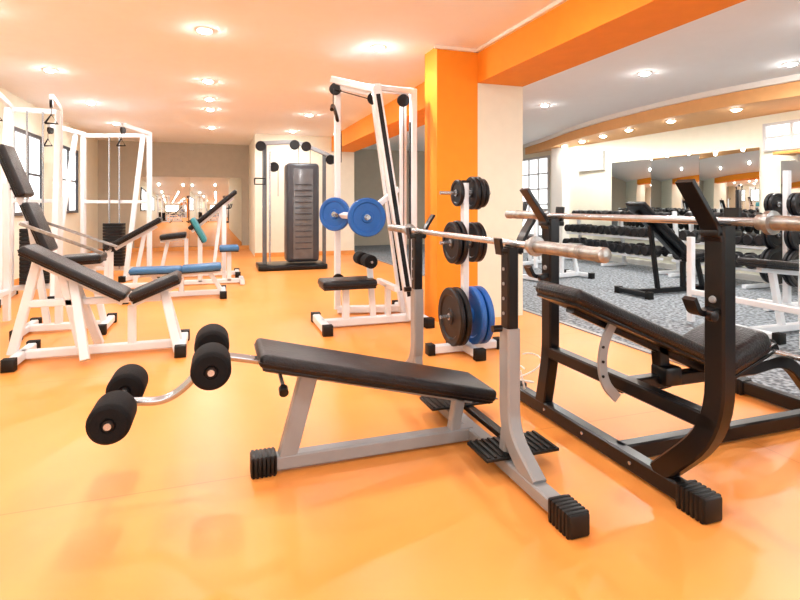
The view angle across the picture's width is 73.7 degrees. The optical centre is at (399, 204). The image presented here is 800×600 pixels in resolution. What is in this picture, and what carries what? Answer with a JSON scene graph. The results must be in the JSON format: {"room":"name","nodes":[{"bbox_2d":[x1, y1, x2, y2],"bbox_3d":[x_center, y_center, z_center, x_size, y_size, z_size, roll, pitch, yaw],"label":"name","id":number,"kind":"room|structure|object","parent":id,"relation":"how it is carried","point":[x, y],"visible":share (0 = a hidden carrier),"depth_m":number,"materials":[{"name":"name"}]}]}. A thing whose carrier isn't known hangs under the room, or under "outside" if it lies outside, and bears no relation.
{"room":"gym","nodes":[
{"label":"gym","id":0,"kind":"room"},
{"bbox_2d":[0,87,97,278],"bbox_3d":[-4.275,-0.200,4.295,0.100,2.600,17.100,0,0,-19],"label":"wall","id":1,"kind":"structure","parent":0,"point":[72,221],"depth_m":8.91,"materials":[{"name":"beige paint"}]},
{"bbox_2d":[14,126,14,215],"bbox_3d":[-5.154,-0.450,7.086,0.050,1.200,0.050,0,0,-19],"label":"frame","id":2,"kind":"object","parent":1,"relation":"attached to","point":[14,126],"visible":0.14,"depth_m":7.10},
{"bbox_2d":[15,212,22,215],"bbox_3d":[-5.357,0.125,7.677,0.050,0.050,1.200,0,0,-19],"label":"frame","id":3,"kind":"object","parent":1,"relation":"attached to","point":[16,213],"visible":0.14,"depth_m":7.24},
{"bbox_2d":[15,131,39,211],"bbox_3d":[-5.375,-0.450,7.671,0.006,1.100,1.200,0,0,-19],"label":"pane","id":4,"kind":"object","parent":3,"relation":"in","point":[20,139],"visible":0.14,"depth_m":7.88,"materials":[{"name":"white"}]},
{"bbox_2d":[28,135,28,198],"bbox_3d":[-5.364,-0.450,7.675,0.035,1.100,0.040,0,0,-19],"label":"mullion","id":5,"kind":"object","parent":1,"relation":"attached to","point":[28,135],"visible":0.29,"depth_m":7.67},
{"bbox_2d":[15,127,41,139],"bbox_3d":[-5.357,-1.025,7.677,0.050,0.050,1.200,0,0,-19],"label":"frame","id":6,"kind":"object","parent":1,"relation":"attached to","point":[19,130],"visible":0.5,"depth_m":7.65,"materials":[{"name":"grey metal"}]},
{"bbox_2d":[25,172,41,176],"bbox_3d":[-5.364,-0.450,7.675,0.034,0.030,1.200,0,0,-19],"label":"transom","id":7,"kind":"object","parent":1,"relation":"attached to","point":[31,174],"visible":0.43,"depth_m":7.97,"materials":[{"name":"grey metal"}]},
{"bbox_2d":[40,140,41,208],"bbox_3d":[-5.559,-0.450,8.268,0.050,1.200,0.050,0,0,-19],"label":"frame","id":8,"kind":"object","parent":1,"relation":"attached to","point":[40,140],"visible":0.21,"depth_m":8.25,"materials":[{"name":"grey metal"}]},
{"bbox_2d":[14,249,98,284],"bbox_3d":[-4.219,1.055,4.314,0.020,0.090,16.900,0,0,-19],"label":"baseboard","id":9,"kind":"structure","parent":1,"relation":"attached to","point":[16,281],"depth_m":7.29,"materials":[{"name":"orange laminate"}]},
{"bbox_2d":[67,150,68,209],"bbox_3d":[-6.078,-0.450,9.756,0.035,1.100,0.040,0,0,-19],"label":"mullion","id":10,"kind":"object","parent":1,"relation":"attached to","point":[67,150],"visible":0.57,"depth_m":9.74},
{"bbox_2d":[63,145,77,152],"bbox_3d":[-6.071,-1.025,9.758,0.050,0.050,1.200,0,0,-19],"label":"frame","id":11,"kind":"object","parent":1,"relation":"attached to","point":[64,147],"visible":0.5,"depth_m":9.61,"materials":[{"name":"grey metal"}]},
{"bbox_2d":[66,210,77,212],"bbox_3d":[-6.071,0.125,9.758,0.050,0.050,1.200,0,0,-19],"label":"frame","id":12,"kind":"object","parent":1,"relation":"attached to","point":[68,211],"visible":0.57,"depth_m":9.95,"materials":[{"name":"grey metal"}]},
{"bbox_2d":[63,149,74,209],"bbox_3d":[-6.090,-0.450,9.752,0.006,1.100,1.200,0,0,-19],"label":"pane","id":13,"kind":"object","parent":12,"relation":"in","point":[72,187],"visible":0.29,"depth_m":9.98,"materials":[{"name":"white"}]},
{"bbox_2d":[75,153,77,209],"bbox_3d":[-6.273,-0.450,10.349,0.050,1.200,0.050,0,0,-19],"label":"frame","id":14,"kind":"object","parent":1,"relation":"attached to","point":[76,154],"visible":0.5,"depth_m":10.33,"materials":[{"name":"grey metal"}]},
{"bbox_2d":[98,140,424,248],"bbox_3d":[-2.305,-0.200,13.957,9.900,2.600,0.100,0,0,-19],"label":"wall","id":15,"kind":"structure","parent":0,"point":[169,159],"depth_m":13.04,"materials":[{"name":"beige paint"}]},
{"bbox_2d":[99,245,248,251],"bbox_3d":[-5.378,1.055,12.839,3.360,0.090,0.020,0,0,-19],"label":"baseboard","id":16,"kind":"structure","parent":15,"relation":"attached to","point":[240,246],"depth_m":12.85,"materials":[{"name":"orange laminate"}]},
{"bbox_2d":[134,176,241,247],"bbox_3d":[-5.100,0.160,12.930,2.422,1.680,0.012,0,0,-19],"label":"wall mirror","id":17,"kind":"object","parent":15,"relation":"attached to","point":[177,200],"visible":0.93,"depth_m":12.92,"materials":[{"name":"clear glass"}]},
{"bbox_2d":[354,251,683,365],"bbox_3d":[1.108,1.095,6.142,0.042,0.010,16.900,0,0,-19],"label":"trim","id":18,"kind":"structure","parent":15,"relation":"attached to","point":[526,310],"depth_m":4.55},
{"bbox_2d":[249,134,353,255],"bbox_3d":[-2.407,-0.200,12.654,2.140,2.600,2.300,0,0,-19],"label":"wall partition","id":19,"kind":"structure","parent":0,"point":[282,155],"depth_m":11.53,"materials":[{"name":"beige paint"}]},
{"bbox_2d":[255,250,353,256],"bbox_3d":[-2.035,1.055,11.555,2.150,0.090,0.020,0,0,-19],"label":"baseboard","id":20,"kind":"structure","parent":19,"relation":"attached to","point":[345,252],"depth_m":11.64,"materials":[{"name":"orange laminate"}]},
{"bbox_2d":[0,249,799,599],"bbox_3d":[0.454,1.150,5.918,10.100,0.100,17.100,0,0,-19],"label":"floor","id":21,"kind":"structure","parent":0,"point":[173,508],"depth_m":2.08,"materials":[{"name":"orange laminate"}]},
{"bbox_2d":[0,92,62,307],"bbox_3d":[-4.308,-0.066,6.239,0.640,2.329,1.070,0,0,-27],"label":"cable machine","id":22,"kind":"object","parent":21,"relation":"on","point":[8,115],"visible":0.44,"depth_m":6.37,"materials":[{"name":"white metal"}]},
{"bbox_2d":[0,144,117,341],"bbox_3d":[-3.041,0.297,4.613,0.978,1.604,1.055,0,0,-19],"label":"bench","id":23,"kind":"object","parent":21,"relation":"on","point":[39,231],"visible":0.75,"depth_m":4.60,"materials":[{"name":"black metal"}]},
{"bbox_2d":[0,244,189,372],"bbox_3d":[-2.191,0.691,3.921,1.179,0.817,0.570,0,0,-19],"label":"weight bench","id":24,"kind":"object","parent":21,"relation":"on","point":[73,277],"visible":1,"depth_m":3.83,"materials":[{"name":"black metal"}]},
{"bbox_2d":[44,123,151,282],"bbox_3d":[-4.467,-0.035,8.088,1.190,2.269,1.070,0,0,1],"label":"machine","id":25,"kind":"object","parent":21,"relation":"on","point":[112,231],"visible":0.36,"depth_m":8.27,"materials":[{"name":"white metal"}]},
{"bbox_2d":[102,217,162,287],"bbox_3d":[-3.490,0.631,6.996,0.780,0.937,0.510,0,0,-19],"label":"bench","id":26,"kind":"object","parent":21,"relation":"on","point":[142,231],"visible":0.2,"depth_m":6.93,"materials":[{"name":"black metal"}]},
{"bbox_2d":[123,262,226,303],"bbox_3d":[-2.649,0.903,6.333,1.120,0.393,0.570,0,0,-19],"label":"bench","id":27,"kind":"object","parent":21,"relation":"on","point":[153,272],"visible":0.73,"depth_m":6.30,"materials":[{"name":"white metal"}]},
{"bbox_2d":[157,190,240,278],"bbox_3d":[-3.070,0.433,8.145,1.200,1.333,1.055,0,0,-19],"label":"weight bench","id":28,"kind":"object","parent":21,"relation":"on","point":[220,207],"visible":0.66,"depth_m":8.05,"materials":[{"name":"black metal"}]},
{"bbox_2d":[184,217,244,284],"bbox_3d":[-2.638,0.632,7.394,0.910,0.916,0.504,0,0,-19],"label":"bench","id":29,"kind":"object","parent":21,"relation":"on","point":[202,238],"visible":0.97,"depth_m":7.33,"materials":[{"name":"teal metal"}]},
{"bbox_2d":[254,140,333,270],"bbox_3d":[-1.834,-0.015,9.309,1.398,2.220,0.700,0,0,-19],"label":"cable machine","id":30,"kind":"object","parent":21,"relation":"on","point":[301,180],"visible":0.98,"depth_m":9.12,"materials":[{"name":"black paint"}]},
{"bbox_2d":[85,214,589,539],"bbox_3d":[-0.315,0.578,2.358,1.765,1.043,1.735,0,0,-19],"label":"weight bench","id":31,"kind":"object","parent":21,"relation":"on","point":[448,392],"visible":0.99,"depth_m":2.18,"materials":[{"name":"grey metal"}]},
{"bbox_2d":[387,224,610,262],"bbox_3d":[0.284,0.155,2.653,0.075,0.075,2.145,0,0,-19],"label":"barbell","id":32,"kind":"object","parent":31,"relation":"on","point":[536,246],"visible":0.96,"depth_m":1.96,"materials":[{"name":"silver metal"}]},
{"bbox_2d":[311,76,434,336],"bbox_3d":[-0.342,-0.097,5.125,1.004,2.392,1.117,0,0,-19],"label":"machine","id":33,"kind":"object","parent":21,"relation":"on","point":[366,217],"visible":0.99,"depth_m":4.98,"materials":[{"name":"white metal"}]},
{"bbox_2d":[425,176,498,360],"bbox_3d":[0.488,0.442,4.008,0.514,1.310,0.493,0,0,21],"label":"plate rack","id":34,"kind":"object","parent":21,"relation":"on","point":[466,314],"visible":0.92,"depth_m":3.93,"materials":[{"name":"black rubber"}]},
{"bbox_2d":[520,179,799,524],"bbox_3d":[1.347,0.507,2.603,1.649,1.184,1.430,0,0,-19],"label":"press","id":35,"kind":"object","parent":21,"relation":"on","point":[719,353],"visible":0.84,"depth_m":2.18,"materials":[{"name":"black paint"}]},
{"bbox_2d":[520,352,540,388],"bbox_3d":[0.669,0.916,2.894,0.222,0.191,0.128,0,0,-19],"label":"cable loop","id":36,"kind":"object","parent":35,"relation":"on","point":[521,376],"visible":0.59,"depth_m":2.90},
{"bbox_2d":[505,208,799,234],"bbox_3d":[0.953,0.055,2.230,0.075,0.075,1.940,0,0,-19],"label":"barbell","id":37,"kind":"object","parent":35,"relation":"on","point":[769,222],"visible":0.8,"depth_m":1.94,"materials":[{"name":"silver metal"}]},
{"bbox_2d":[0,0,799,150],"bbox_3d":[0.454,-1.550,5.918,10.100,0.100,17.100,0,0,-19],"label":"ceiling","id":38,"kind":"structure","parent":0,"point":[271,64],"depth_m":5.54,"materials":[{"name":"white paint"}]},
{"bbox_2d":[42,68,57,72],"bbox_3d":[-3.878,-1.484,5.911,0.156,0.031,0.156,0,0,-19],"label":"recessed light","id":39,"kind":"object","parent":38,"relation":"in","point":[50,70],"visible":1,"depth_m":5.88,"materials":[{"name":"white paint"}]},
{"bbox_2d":[195,27,213,33],"bbox_3d":[-1.672,-1.484,4.564,0.156,0.031,0.156,0,0,-19],"label":"recessed light","id":40,"kind":"object","parent":38,"relation":"in","point":[205,30],"visible":1,"depth_m":4.54,"materials":[{"name":"white paint"}]},
{"bbox_2d":[201,79,214,83],"bbox_3d":[-2.318,-1.484,6.447,0.156,0.031,0.156,0,0,-19],"label":"recessed light","id":41,"kind":"object","parent":38,"relation":"in","point":[204,80],"visible":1,"depth_m":6.42,"materials":[{"name":"white paint"}]},
{"bbox_2d":[370,45,386,50],"bbox_3d":[-0.206,-1.484,5.067,0.156,0.031,0.156,0,0,-19],"label":"recessed light","id":42,"kind":"object","parent":38,"relation":"in","point":[374,47],"visible":1,"depth_m":5.04,"materials":[{"name":"white paint"}]},
{"bbox_2d":[475,0,567,52],"bbox_3d":[1.976,-1.485,1.544,0.031,0.030,7.637,0,0,-19],"label":"trim","id":43,"kind":"structure","parent":38,"relation":"attached to","point":[556,3],"depth_m":4.36,"materials":[{"name":"white paint"}]},
{"bbox_2d":[332,0,745,151],"bbox_3d":[1.098,-1.340,4.923,0.500,0.320,14.600,0,0,-19],"label":"ceiling beam","id":44,"kind":"structure","parent":38,"relation":"attached to","point":[574,33],"depth_m":4.05,"materials":[{"name":"orange paint"}]},
{"bbox_2d":[638,71,651,75],"bbox_3d":[2.783,-1.484,6.061,0.156,0.031,0.156,0,0,-19],"label":"recessed light","id":45,"kind":"object","parent":38,"relation":"in","point":[645,73],"visible":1,"depth_m":6.03,"materials":[{"name":"white paint"}]},
{"bbox_2d":[525,81,799,154],"bbox_3d":[4.966,-1.380,6.250,1.148,0.240,14.600,0,0,-19],"label":"ceiling soffit","id":46,"kind":"structure","parent":38,"relation":"attached to","point":[780,98],"depth_m":7.68,"materials":[{"name":"paint"}]},
{"bbox_2d":[730,108,742,111],"bbox_3d":[4.423,-1.244,7.015,0.156,0.031,0.156,0,0,-19],"label":"recessed light","id":47,"kind":"object","parent":46,"relation":"in","point":[734,109],"visible":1,"depth_m":6.98,"materials":[{"name":"white paint"}]},
{"bbox_2d":[782,61,799,66],"bbox_3d":[4.141,-1.484,5.650,0.156,0.031,0.156,0,0,-19],"label":"recessed light","id":48,"kind":"object","parent":38,"relation":"in","point":[788,64],"visible":1,"depth_m":5.62,"materials":[{"name":"white paint"}]},
{"bbox_2d":[425,48,477,321],"bbox_3d":[0.500,-0.200,5.239,0.426,2.600,0.313,0,0,-19],"label":"wall column","id":49,"kind":"structure","parent":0,"point":[451,77],"depth_m":5.10,"materials":[{"name":"paint"}]},
{"bbox_2d":[434,45,475,52],"bbox_3d":[0.541,-1.485,5.074,0.456,0.030,0.027,0,0,-19],"label":"trim","id":50,"kind":"structure","parent":49,"relation":"attached to","point":[443,47],"depth_m":5.05,"materials":[{"name":"white paint"}]},
{"bbox_2d":[478,83,522,316],"bbox_3d":[0.905,-0.040,5.484,0.500,2.280,0.513,0,0,-19],"label":"wall column","id":51,"kind":"structure","parent":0,"point":[500,107],"depth_m":5.24,"materials":[{"name":"paint"}]},
{"bbox_2d":[551,147,568,242],"bbox_3d":[3.558,-0.084,11.846,0.180,2.352,0.400,0,0,-19],"label":"pilaster","id":52,"kind":"object","parent":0,"point":[559,156],"visible":0.64,"depth_m":11.69,"materials":[{"name":"white paint"}]},
{"bbox_2d":[354,244,799,396],"bbox_3d":[3.126,1.096,6.835,4.250,0.008,16.900,0,0,-19],"label":"floor","id":53,"kind":"structure","parent":0,"point":[667,310],"depth_m":6.23,"materials":[{"name":"grey carpet"}]},
{"bbox_2d":[523,199,541,267],"bbox_3d":[2.247,0.480,9.600,1.020,1.221,1.055,0,0,-39],"label":"bench","id":54,"kind":"object","parent":53,"relation":"on","point":[538,259],"visible":0.16,"depth_m":9.27,"materials":[{"name":"metal"}]},
{"bbox_2d":[523,236,594,280],"bbox_3d":[2.308,0.770,7.903,1.020,0.642,0.570,0,0,-29],"label":"bench","id":55,"kind":"object","parent":53,"relation":"on","point":[563,272],"visible":0.42,"depth_m":7.96,"materials":[{"name":"white metal"}]},
{"bbox_2d":[562,210,679,273],"bbox_3d":[3.852,0.591,9.572,0.560,0.988,2.507,0,0,-19],"label":"dumbbell rack","id":56,"kind":"object","parent":53,"relation":"on","point":[641,250],"visible":0.66,"depth_m":9.30,"materials":[{"name":"metal"}]},
{"bbox_2d":[614,201,704,299],"bbox_3d":[3.328,0.524,6.587,1.190,1.133,0.570,0,0,-19],"label":"bench","id":57,"kind":"object","parent":53,"relation":"on","point":[662,232],"visible":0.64,"depth_m":6.50,"materials":[{"name":"black paint"}]},
{"bbox_2d":[668,211,792,288],"bbox_3d":[4.729,0.591,7.015,0.560,0.988,2.500,0,0,-19],"label":"dumbbell rack","id":58,"kind":"object","parent":53,"relation":"on","point":[748,239],"visible":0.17,"depth_m":7.09,"materials":[{"name":"metal"}]},
{"bbox_2d":[687,234,799,348],"bbox_3d":[3.359,0.680,4.588,1.188,0.821,1.055,0,0,-19],"label":"bench","id":59,"kind":"object","parent":53,"relation":"on","point":[772,267],"visible":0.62,"depth_m":4.49,"materials":[{"name":"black metal"}]},
{"bbox_2d":[757,170,799,310],"bbox_3d":[4.032,0.362,5.565,0.503,1.440,0.502,0,0,25],"label":"stand","id":60,"kind":"object","parent":53,"relation":"on","point":[782,246],"visible":0.56,"depth_m":5.55,"materials":[{"name":"silver metal"}]},
{"bbox_2d":[523,110,799,274],"bbox_3d":[5.173,-0.200,7.537,0.121,2.600,17.100,0,0,-19],"label":"wall","id":61,"kind":"structure","parent":0,"point":[588,190],"depth_m":9.04,"materials":[{"name":"beige paint"}]},
{"bbox_2d":[528,160,529,232],"bbox_3d":[3.188,-0.200,13.146,0.035,1.800,0.040,0,0,-19],"label":"mullion","id":62,"kind":"object","parent":61,"relation":"attached to","point":[528,160],"visible":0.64,"depth_m":13.15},
{"bbox_2d":[523,156,546,160],"bbox_3d":[3.246,-1.125,12.955,0.050,0.050,1.200,0,0,-19],"label":"frame","id":63,"kind":"object","parent":61,"relation":"attached to","point":[540,157],"visible":0.64,"depth_m":12.86,"materials":[{"name":"grey metal"}]},
{"bbox_2d":[537,159,538,233],"bbox_3d":[3.318,-0.200,12.768,0.035,1.800,0.040,0,0,-19],"label":"mullion","id":64,"kind":"object","parent":61,"relation":"attached to","point":[537,159],"visible":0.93,"depth_m":12.74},
{"bbox_2d":[547,155,549,210],"bbox_3d":[3.449,-0.200,12.364,0.050,1.900,0.050,0,0,-19],"label":"frame","id":65,"kind":"object","parent":61,"relation":"attached to","point":[548,156],"visible":0.64,"depth_m":12.34,"materials":[{"name":"grey metal"}]},
{"bbox_2d":[576,154,578,171],"bbox_3d":[3.792,-0.895,11.363,0.050,0.380,0.035,0,0,-19],"label":"frame","id":66,"kind":"object","parent":61,"relation":"attached to","point":[577,156],"visible":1,"depth_m":11.35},
{"bbox_2d":[585,154,587,168],"bbox_3d":[3.886,-0.895,11.113,0.035,0.310,0.040,0,0,-19],"label":"mullion","id":67,"kind":"object","parent":61,"relation":"attached to","point":[586,155],"visible":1,"depth_m":11.10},
{"bbox_2d":[578,168,601,171],"bbox_3d":[3.920,-0.723,10.992,0.050,0.035,0.750,0,0,-19],"label":"frame","id":68,"kind":"object","parent":61,"relation":"attached to","point":[595,168],"visible":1,"depth_m":10.94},
{"bbox_2d":[579,153,601,169],"bbox_3d":[3.939,-0.895,10.999,0.006,0.310,0.750,0,0,-19],"label":"pane","id":69,"kind":"object","parent":61,"relation":"attached to","point":[598,155],"visible":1,"depth_m":11.01,"materials":[{"name":"white"}]},
{"bbox_2d":[593,153,595,168],"bbox_3d":[3.967,-0.895,10.876,0.035,0.310,0.040,0,0,-19],"label":"mullion","id":70,"kind":"object","parent":61,"relation":"attached to","point":[594,154],"visible":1,"depth_m":10.86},
{"bbox_2d":[602,150,604,169],"bbox_3d":[4.047,-0.895,10.621,0.050,0.380,0.035,0,0,-19],"label":"frame","id":71,"kind":"object","parent":61,"relation":"attached to","point":[603,151],"visible":1,"depth_m":10.61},
{"bbox_2d":[523,74,799,147],"bbox_3d":[4.938,-1.465,6.240,1.208,0.070,14.600,0,0,-19],"label":"trim","id":72,"kind":"structure","parent":61,"relation":"attached to","point":[796,77],"depth_m":7.41,"materials":[{"name":"white paint"}]},
{"bbox_2d":[612,147,759,245],"bbox_3d":[4.619,-0.110,8.985,0.012,1.420,2.997,0,0,-19],"label":"wall mirror","id":73,"kind":"object","parent":61,"relation":"attached to","point":[731,178],"visible":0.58,"depth_m":8.70,"materials":[{"name":"clear glass"}]},
{"bbox_2d":[610,256,791,286],"bbox_3d":[5.127,1.046,7.521,0.020,0.092,16.900,0,0,-19],"label":"baseboard","id":74,"kind":"structure","parent":61,"relation":"attached to","point":[743,276],"depth_m":9.09,"materials":[{"name":"white paint"}]},
{"bbox_2d":[763,124,766,151],"bbox_3d":[5.123,-0.940,7.485,0.050,0.390,0.035,0,0,-19],"label":"frame","id":75,"kind":"object","parent":61,"relation":"attached to","point":[764,126],"visible":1,"depth_m":7.47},
{"bbox_2d":[765,146,799,151],"bbox_3d":[5.356,-0.762,6.807,0.050,0.035,1.400,0,0,-19],"label":"frame","id":76,"kind":"object","parent":61,"relation":"attached to","point":[792,147],"visible":1,"depth_m":7.23,"materials":[{"name":"white"}]},
{"bbox_2d":[765,119,799,125],"bbox_3d":[5.356,-1.117,6.807,0.050,0.035,1.400,0,0,-19],"label":"frame","id":77,"kind":"object","parent":61,"relation":"attached to","point":[794,120],"visible":1,"depth_m":7.22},
{"bbox_2d":[766,133,799,138],"bbox_3d":[5.363,-0.940,6.809,0.034,0.030,1.400,0,0,-19],"label":"transom","id":78,"kind":"object","parent":61,"relation":"attached to","point":[794,134],"visible":1,"depth_m":7.26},
{"bbox_2d":[767,122,799,148],"bbox_3d":[5.375,-0.940,6.813,0.006,0.320,1.400,0,0,-19],"label":"pane","id":79,"kind":"object","parent":61,"relation":"attached to","point":[782,129],"visible":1,"depth_m":7.28,"materials":[{"name":"white"}]},
{"bbox_2d":[790,123,793,146],"bbox_3d":[5.249,-0.940,7.140,0.035,0.320,0.040,0,0,-19],"label":"mullion","id":80,"kind":"object","parent":61,"relation":"attached to","point":[791,124],"visible":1,"depth_m":7.13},
{"bbox_3d":[3.246,0.725,12.955,0.050,0.050,1.200,0,0,-19],"label":"frame","id":81,"kind":"object","parent":61,"relation":"attached to","visible":0},
{"bbox_2d":[523,158,546,233],"bbox_3d":[3.265,-0.200,12.961,0.006,1.800,1.200,0,0,-19],"label":"pane","id":82,"kind":"object","parent":81,"relation":"in","point":[542,162],"visible":0.29,"depth_m":12.87,"materials":[{"name":"white"}]},
{"bbox_2d":[773,149,799,160],"bbox_3d":[5.223,-0.635,6.655,0.360,0.130,0.900,0,0,-19],"label":"wall shelf","id":83,"kind":"object","parent":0,"point":[789,152],"depth_m":6.92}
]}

